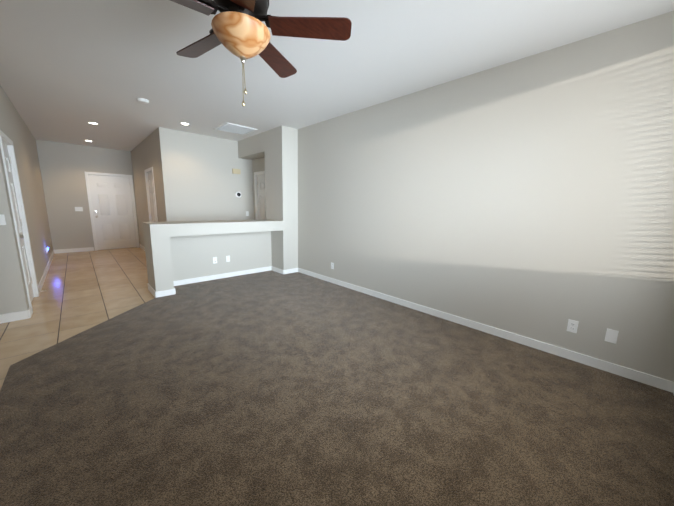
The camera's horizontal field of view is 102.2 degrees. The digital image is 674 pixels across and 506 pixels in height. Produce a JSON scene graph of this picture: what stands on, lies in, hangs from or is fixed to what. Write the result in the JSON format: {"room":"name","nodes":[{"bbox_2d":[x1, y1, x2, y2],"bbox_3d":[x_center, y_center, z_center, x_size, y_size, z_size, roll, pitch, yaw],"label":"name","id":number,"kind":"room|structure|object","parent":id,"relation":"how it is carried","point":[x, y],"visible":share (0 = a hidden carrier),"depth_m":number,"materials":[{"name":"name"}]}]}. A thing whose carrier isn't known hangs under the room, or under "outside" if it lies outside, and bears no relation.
{"room":"living room","nodes":[
{"label":"living room","id":0,"kind":"room"},
{"bbox_2d":[0,279,6,314],"bbox_3d":[-5.014,-0.404,1.605,3.670,2.740,0.150,-8,14,-43],"label":"wall","id":1,"kind":"structure","parent":0,"point":[3,309],"depth_m":2.98,"materials":[{"name":"grey paint"}]},
{"bbox_2d":[0,308,31,323],"bbox_3d":[-3.636,0.717,3.041,0.274,0.100,0.017,-8,14,-43],"label":"baseboard","id":2,"kind":"structure","parent":1,"relation":"attached to","point":[15,316],"depth_m":3.05,"materials":[{"name":"white wood"}]},
{"bbox_2d":[0,85,52,312],"bbox_3d":[-5.396,-0.958,4.735,0.150,2.740,5.290,-8,14,-43],"label":"wall","id":3,"kind":"structure","parent":0,"point":[15,129],"depth_m":3.89,"materials":[{"name":"grey paint"}]},
{"bbox_2d":[0,214,5,224],"bbox_3d":[-3.578,-0.352,2.888,0.070,0.114,0.012,-8,14,-43],"label":"light switch","id":4,"kind":"object","parent":3,"relation":"attached to","point":[2,220],"visible":1,"depth_m":2.90,"materials":[{"name":"white plastic"}]},
{"bbox_2d":[2,138,36,302],"bbox_3d":[-3.975,-0.328,3.346,0.192,2.039,0.798,-8,14,-43],"label":"hall door","id":5,"kind":"structure","parent":3,"relation":"in","point":[19,213],"depth_m":3.57,"materials":[{"name":"white wood"}]},
{"bbox_2d":[0,130,38,313],"bbox_3d":[-3.929,-0.358,3.385,0.017,2.087,0.894,-8,14,-43],"label":"door frame","id":6,"kind":"structure","parent":3,"relation":"attached to","point":[6,138],"depth_m":3.19,"materials":[{"name":"white wood"}]},
{"bbox_2d":[38,250,54,293],"bbox_3d":[-5.727,0.261,5.391,0.014,0.100,4.240,-8,14,-43],"label":"baseboard","id":7,"kind":"structure","parent":3,"relation":"attached to","point":[43,277],"depth_m":4.84,"materials":[{"name":"white wood"}]},
{"bbox_2d":[0,247,154,389],"bbox_3d":[-3.635,0.778,3.273,7.700,0.100,10.700,-8,14,-43],"label":"floor","id":8,"kind":"structure","parent":0,"point":[85,290],"depth_m":3.81,"materials":[{"name":"beige tile"}]},
{"bbox_2d":[147,283,157,297],"bbox_3d":[-2.756,0.560,4.049,0.014,0.100,0.564,-8,14,-43],"label":"baseboard","id":9,"kind":"structure","parent":8,"relation":"on","point":[153,292],"depth_m":3.99,"materials":[{"name":"white wood"}]},
{"bbox_2d":[36,140,139,250],"bbox_3d":[-6.567,-1.437,7.336,2.130,2.740,0.160,-8,14,-43],"label":"wall","id":10,"kind":"structure","parent":0,"point":[64,167],"depth_m":6.98,"materials":[{"name":"grey paint"}]},
{"bbox_2d":[55,247,93,253],"bbox_3d":[-6.898,-0.073,7.160,0.750,0.100,0.017,-8,14,-43],"label":"baseboard","id":11,"kind":"structure","parent":10,"relation":"attached to","point":[88,248],"depth_m":7.15,"materials":[{"name":"white wood"}]},
{"bbox_2d":[75,207,82,210],"bbox_3d":[-6.743,-1.146,7.105,0.150,0.114,0.009,-8,14,-43],"label":"light switch","id":12,"kind":"object","parent":10,"relation":"attached to","point":[78,208],"visible":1,"depth_m":7.11,"materials":[{"name":"white plastic"}]},
{"bbox_2d":[84,172,139,250],"bbox_3d":[-6.230,-1.143,7.594,1.004,2.087,0.017,-8,14,-43],"label":"door frame","id":13,"kind":"structure","parent":10,"relation":"attached to","point":[91,210],"depth_m":7.41,"materials":[{"name":"white wood"}]},
{"bbox_2d":[88,174,136,249],"bbox_3d":[-6.278,-1.128,7.647,0.908,2.039,0.202,-8,14,-43],"label":"front door","id":14,"kind":"structure","parent":10,"relation":"in","point":[112,208],"depth_m":7.61,"materials":[{"name":"white wood"}]},
{"bbox_2d":[131,129,164,246],"bbox_3d":[-4.611,-1.287,6.728,0.150,2.740,3.440,-8,14,-43],"label":"wall","id":15,"kind":"structure","parent":0,"point":[145,154],"depth_m":6.53,"materials":[{"name":"grey paint"}]},
{"bbox_2d":[146,170,155,221],"bbox_3d":[-4.228,-0.858,6.354,0.192,2.039,0.798,-8,14,-43],"label":"hall door","id":16,"kind":"structure","parent":15,"relation":"in","point":[149,179],"depth_m":6.42,"materials":[{"name":"white wood"}]},
{"bbox_2d":[144,167,157,221],"bbox_3d":[-4.273,-0.875,6.307,0.017,2.087,0.894,-8,14,-43],"label":"door frame","id":17,"kind":"structure","parent":15,"relation":"attached to","point":[148,169],"depth_m":6.01,"materials":[{"name":"white wood"}]},
{"bbox_2d":[157,127,253,221],"bbox_3d":[-2.756,-1.125,6.032,1.860,2.740,0.150,-8,14,-43],"label":"wall","id":18,"kind":"structure","parent":0,"point":[201,181],"depth_m":5.75,"materials":[{"name":"grey paint"}]},
{"bbox_2d":[232,169,240,173],"bbox_3d":[-2.292,-1.861,6.205,0.180,0.110,0.035,-8,14,-43],"label":"door chime","id":19,"kind":"object","parent":18,"relation":"attached to","point":[236,171],"visible":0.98,"depth_m":6.19,"materials":[{"name":"beige plastic"}]},
{"bbox_2d":[142,219,282,291],"bbox_3d":[-1.982,-0.017,4.694,2.105,1.050,0.550,-8,14,-43],"label":"half wall","id":20,"kind":"structure","parent":0,"point":[178,250],"depth_m":4.54,"materials":[{"name":"grey paint"}]},
{"bbox_2d":[168,288,175,294],"bbox_3d":[-2.541,0.544,4.169,0.014,0.100,0.444,-8,14,-43],"label":"baseboard","id":21,"kind":"structure","parent":20,"relation":"attached to","point":[172,291],"depth_m":3.99,"materials":[{"name":"white wood"}]},
{"bbox_2d":[173,266,270,285],"bbox_3d":[-2.024,0.416,4.970,1.880,0.100,0.017,-8,14,-43],"label":"baseboard","id":22,"kind":"structure","parent":20,"relation":"attached to","point":[218,276],"depth_m":4.88,"materials":[{"name":"white wood"}]},
{"bbox_2d":[238,126,297,269],"bbox_3d":[-1.520,-1.065,5.840,0.340,2.740,1.840,-8,14,-43],"label":"wall","id":23,"kind":"structure","parent":0,"point":[281,166],"depth_m":5.23,"materials":[{"name":"grey paint"}]},
{"bbox_2d":[271,266,284,273],"bbox_3d":[-1.187,0.353,5.439,0.020,0.100,0.444,-8,14,-43],"label":"baseboard","id":24,"kind":"structure","parent":23,"relation":"attached to","point":[275,269],"depth_m":5.41,"materials":[{"name":"white wood"}]},
{"bbox_2d":[285,268,297,273],"bbox_3d":[-0.912,0.365,5.407,0.300,0.100,0.017,-8,14,-43],"label":"baseboard","id":25,"kind":"structure","parent":23,"relation":"attached to","point":[293,270],"depth_m":5.40,"materials":[{"name":"white wood"}]},
{"bbox_2d":[0,270,673,505],"bbox_3d":[-0.601,0.884,2.708,3.670,0.016,5.330,-8,14,-43],"label":"floor carpet","id":26,"kind":"object","parent":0,"point":[269,388],"visible":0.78,"depth_m":1.78,"materials":[{"name":"brown carpet"}]},
{"bbox_2d":[0,0,673,150],"bbox_3d":[-3.573,-2.029,2.784,7.700,0.120,10.700,-8,14,-43],"label":"ceiling","id":27,"kind":"structure","parent":0,"point":[69,69],"depth_m":2.62,"materials":[{"name":"white paint"}]},
{"bbox_2d":[137,98,148,103],"bbox_3d":[-2.686,-2.104,3.767,0.140,0.032,0.140,-8,14,-43],"label":"smoke detector","id":28,"kind":"object","parent":27,"relation":"attached to","point":[143,100],"visible":0.98,"depth_m":3.74,"materials":[{"name":"white plastic"}]},
{"bbox_2d":[213,122,257,134],"bbox_3d":[-1.920,-2.335,5.135,0.600,0.013,0.600,-8,14,-43],"label":"ceiling vent","id":29,"kind":"object","parent":27,"relation":"in","point":[233,128],"visible":1,"depth_m":5.10,"materials":[{"name":"white metal"}]},
{"bbox_2d":[170,0,351,106],"bbox_3d":[-0.553,-1.247,1.474,1.138,0.840,1.158,-8,14,-43],"label":"ceiling fan","id":30,"kind":"object","parent":27,"relation":"hanging from","point":[239,29],"visible":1,"depth_m":1.47,"materials":[{"name":"brown wood"}]},
{"bbox_2d":[252,11,673,381],"bbox_3d":[0.350,-0.748,4.262,0.160,2.740,7.050,-8,14,-43],"label":"wall","id":31,"kind":"structure","parent":0,"point":[532,197],"depth_m":2.62,"materials":[{"name":"grey paint"}]},
{"bbox_2d":[254,171,264,219],"bbox_3d":[-1.644,-0.807,6.248,0.017,2.087,0.954,-8,14,-43],"label":"door frame","id":32,"kind":"structure","parent":31,"relation":"attached to","point":[259,172],"depth_m":6.44,"materials":[{"name":"white wood"}]},
{"bbox_2d":[256,174,265,219],"bbox_3d":[-1.595,-0.790,6.298,0.202,2.039,0.858,-8,14,-43],"label":"door","id":33,"kind":"structure","parent":31,"relation":"in","point":[260,196],"depth_m":6.38,"materials":[{"name":"white wood"}]},
{"bbox_2d":[298,268,673,391],"bbox_3d":[0.869,0.685,3.794,0.017,0.100,4.850,-8,14,-43],"label":"baseboard","id":34,"kind":"structure","parent":31,"relation":"attached to","point":[646,378],"depth_m":2.72,"materials":[{"name":"white wood"}]},
{"bbox_2d":[567,319,578,332],"bbox_3d":[2.127,0.662,2.456,0.009,0.114,0.070,-8,14,-43],"label":"outlet","id":35,"kind":"object","parent":31,"relation":"attached to","point":[572,325],"visible":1,"depth_m":2.45,"materials":[{"name":"white plastic"}]},
{"bbox_2d":[604,328,618,343],"bbox_3d":[2.300,0.696,2.279,0.008,0.114,0.070,-8,14,-43],"label":"outlet","id":36,"kind":"object","parent":31,"relation":"attached to","point":[611,335],"visible":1,"depth_m":2.28,"materials":[{"name":"white plastic"}]}
]}

